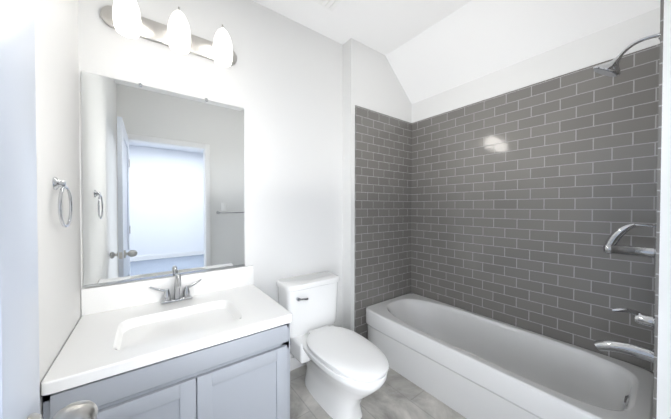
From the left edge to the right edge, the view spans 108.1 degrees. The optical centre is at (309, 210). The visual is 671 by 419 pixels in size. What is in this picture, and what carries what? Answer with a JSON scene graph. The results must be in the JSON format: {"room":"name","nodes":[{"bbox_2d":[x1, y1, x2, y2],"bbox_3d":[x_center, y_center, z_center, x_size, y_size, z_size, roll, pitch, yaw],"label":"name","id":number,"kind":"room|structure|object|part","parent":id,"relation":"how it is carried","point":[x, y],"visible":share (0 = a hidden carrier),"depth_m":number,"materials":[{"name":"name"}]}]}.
{"room":"bathroom","nodes":[
{"label":"bathroom","id":0,"kind":"room"},
{"bbox_2d":[34,0,81,416],"bbox_3d":[-0.695,-0.095,0.406,0.120,2.800,1.950,0,1,-34],"label":"wall","id":1,"kind":"structure","parent":0,"point":[57,136],"depth_m":0.94,"materials":[{"name":"white paint"}]},
{"bbox_2d":[0,0,39,418],"bbox_3d":[-0.337,0.255,0.139,0.035,2.084,0.830,0,1,-34],"label":"door leaf","id":2,"kind":"structure","parent":1,"relation":"in","point":[19,358],"depth_m":0.42,"materials":[{"name":"white paint"}]},
{"bbox_2d":[27,400,97,418],"bbox_3d":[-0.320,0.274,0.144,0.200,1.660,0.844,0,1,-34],"label":"door handle","id":3,"kind":"object","parent":2,"relation":"attached to","point":[84,409],"depth_m":0.47,"materials":[{"name":"silver metal"}]},
{"bbox_2d":[52,177,72,226],"bbox_3d":[-0.943,-0.030,0.920,0.034,0.191,0.160,0,1,-34],"label":"towel ring","id":4,"kind":"object","parent":1,"relation":"attached to","point":[57,183],"visible":1,"depth_m":0.91,"materials":[{"name":"silver metal"}]},
{"bbox_2d":[78,0,342,357],"bbox_3d":[-0.522,-0.112,1.762,1.909,2.800,0.120,0,1,-34],"label":"wall","id":5,"kind":"structure","parent":0,"point":[280,81],"depth_m":1.83,"materials":[{"name":"white paint"}]},
{"bbox_2d":[81,71,244,287],"bbox_3d":[-0.817,-0.165,1.486,0.852,1.126,0.011,0,1,-34],"label":"mirror","id":6,"kind":"object","parent":5,"relation":"attached to","point":[162,183],"visible":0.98,"depth_m":1.43,"materials":[{"name":"clear glass"}]},
{"bbox_2d":[81,265,253,315],"bbox_3d":[-0.791,0.471,1.503,0.920,0.136,0.020,0,1,-34],"label":"backsplash","id":7,"kind":"structure","parent":5,"relation":"attached to","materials":[{"name":"white stone"}]},
{"bbox_2d":[100,0,236,66],"bbox_3d":[-0.758,-1.043,1.410,0.720,0.238,0.185,0,1,-34],"label":"sconce","id":8,"kind":"object","parent":5,"relation":"attached to","point":[125,18],"visible":1,"depth_m":1.37,"materials":[{"name":"white glass"}]},
{"bbox_2d":[290,357,306,370],"bbox_3d":[-0.045,1.235,2.015,0.853,0.100,0.014,0,1,-34],"label":"baseboard","id":9,"kind":"structure","parent":5,"relation":"attached to","point":[295,363],"depth_m":1.96,"materials":[{"name":"white paint"}]},
{"bbox_2d":[342,38,411,330],"bbox_3d":[0.724,-0.121,2.523,1.009,2.800,0.230,0,1,-34],"label":"wall","id":10,"kind":"structure","parent":0,"point":[371,81],"depth_m":2.21,"materials":[{"name":"gray ceramic tile"},{"name":"grout"},{"name":"white paint"}]},
{"bbox_2d":[354,105,411,339],"bbox_3d":[0.760,0.170,2.407,0.842,2.220,0.008,0,1,-34],"label":"wall tile","id":11,"kind":"structure","parent":10,"relation":"attached to","point":[383,159],"depth_m":2.36,"materials":[{"name":"grey tile"}]},
{"bbox_2d":[290,364,466,418],"bbox_3d":[0.437,1.320,1.246,2.918,0.050,2.070,0,1,-34],"label":"floor","id":12,"kind":"structure","parent":0,"point":[396,395],"depth_m":1.62,"materials":[{"name":"tile"}]},
{"bbox_2d":[41,265,291,418],"bbox_3d":[-0.632,0.829,1.267,0.920,0.931,0.597,0,1,-34],"label":"bathroom vanity","id":13,"kind":"object","parent":12,"relation":"on","point":[215,344],"visible":1,"depth_m":1.12,"materials":[{"name":"grey"}]},
{"bbox_2d":[149,273,201,303],"bbox_3d":[-0.710,0.517,1.327,0.279,0.309,0.347,0,1,-34],"label":"faucet","id":14,"kind":"object","parent":13,"relation":"on","point":[177,289],"depth_m":1.44,"materials":[{"name":"silver metal"}]},
{"bbox_2d":[277,272,388,418],"bbox_3d":[0.130,0.914,1.635,0.585,0.752,0.828,0,1,-34],"label":"toilet","id":15,"kind":"object","parent":12,"relation":"on","point":[346,372],"visible":0.92,"depth_m":1.62,"materials":[{"name":"white ceramic"}]},
{"bbox_3d":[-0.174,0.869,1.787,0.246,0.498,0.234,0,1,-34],"label":"lever","id":16,"kind":"part","parent":15,"relation":"part of","materials":[{"name":"white ceramic"}]},
{"bbox_3d":[-0.002,0.725,1.908,0.500,0.380,0.224,0,1,-34],"label":"tank","id":17,"kind":"part","parent":15,"relation":"part of","materials":[{"name":"white ceramic"}]},
{"bbox_3d":[0.228,0.896,1.563,0.390,0.045,0.600,0,1,-34],"label":"seat","id":18,"kind":"part","parent":15,"relation":"part of","materials":[{"name":"white plastic"}]},
{"bbox_2d":[366,293,653,418],"bbox_3d":[1.218,1.093,1.791,0.749,0.391,1.538,0,1,-34],"label":"tub","id":19,"kind":"object","parent":12,"relation":"on","point":[467,364],"visible":0.94,"depth_m":1.61,"materials":[{"name":"white ceramic"}]},
{"bbox_2d":[252,0,660,103],"bbox_3d":[0.437,-1.267,1.214,2.918,0.476,2.070,0,1,-34],"label":"ceiling","id":20,"kind":"structure","parent":0,"point":[428,48],"depth_m":1.86,"materials":[{"name":"white paint"}]},
{"bbox_2d":[313,0,341,10],"bbox_3d":[0.135,-1.502,1.665,0.240,0.016,0.240,0,1,-34],"label":"ceiling vent","id":21,"kind":"object","parent":20,"relation":"in","point":[330,5],"visible":1,"depth_m":1.75,"materials":[{"name":"white plastic"}]},
{"bbox_2d":[412,7,659,122],"bbox_3d":[1.589,-0.115,2.023,0.120,2.800,1.560,0,1,-34],"label":"wall","id":22,"kind":"structure","parent":0,"point":[609,43],"depth_m":1.71,"materials":[{"name":"gray ceramic tile"},{"name":"grout"},{"name":"white paint"}]},
{"bbox_2d":[411,44,659,373],"bbox_3d":[1.536,0.176,1.991,0.008,2.220,1.544,0,1,-34],"label":"wall tile","id":23,"kind":"structure","parent":22,"relation":"attached to","point":[526,201],"depth_m":1.73,"materials":[{"name":"grey tile"}]},
{"bbox_2d":[656,0,670,418],"bbox_3d":[1.728,-0.102,1.010,1.009,2.800,0.280,0,1,-34],"label":"wall","id":24,"kind":"structure","parent":0,"point":[664,368],"depth_m":0.84,"materials":[{"name":"white paint"}]},
{"bbox_2d":[653,0,663,418],"bbox_3d":[1.617,0.186,1.114,0.842,2.220,0.008,0,1,-34],"label":"wall tile","id":25,"kind":"structure","parent":24,"relation":"attached to","point":[658,207],"depth_m":0.88,"materials":[{"name":"grey tile"}]},
{"bbox_2d":[593,32,659,362],"bbox_3d":[1.590,-0.050,1.226,0.170,1.600,0.217,0,1,-34],"label":"shower fixture","id":26,"kind":"object","parent":25,"relation":"attached to","point":[611,69],"visible":0.85,"depth_m":1.21,"materials":[{"name":"silver metal"}]}
]}

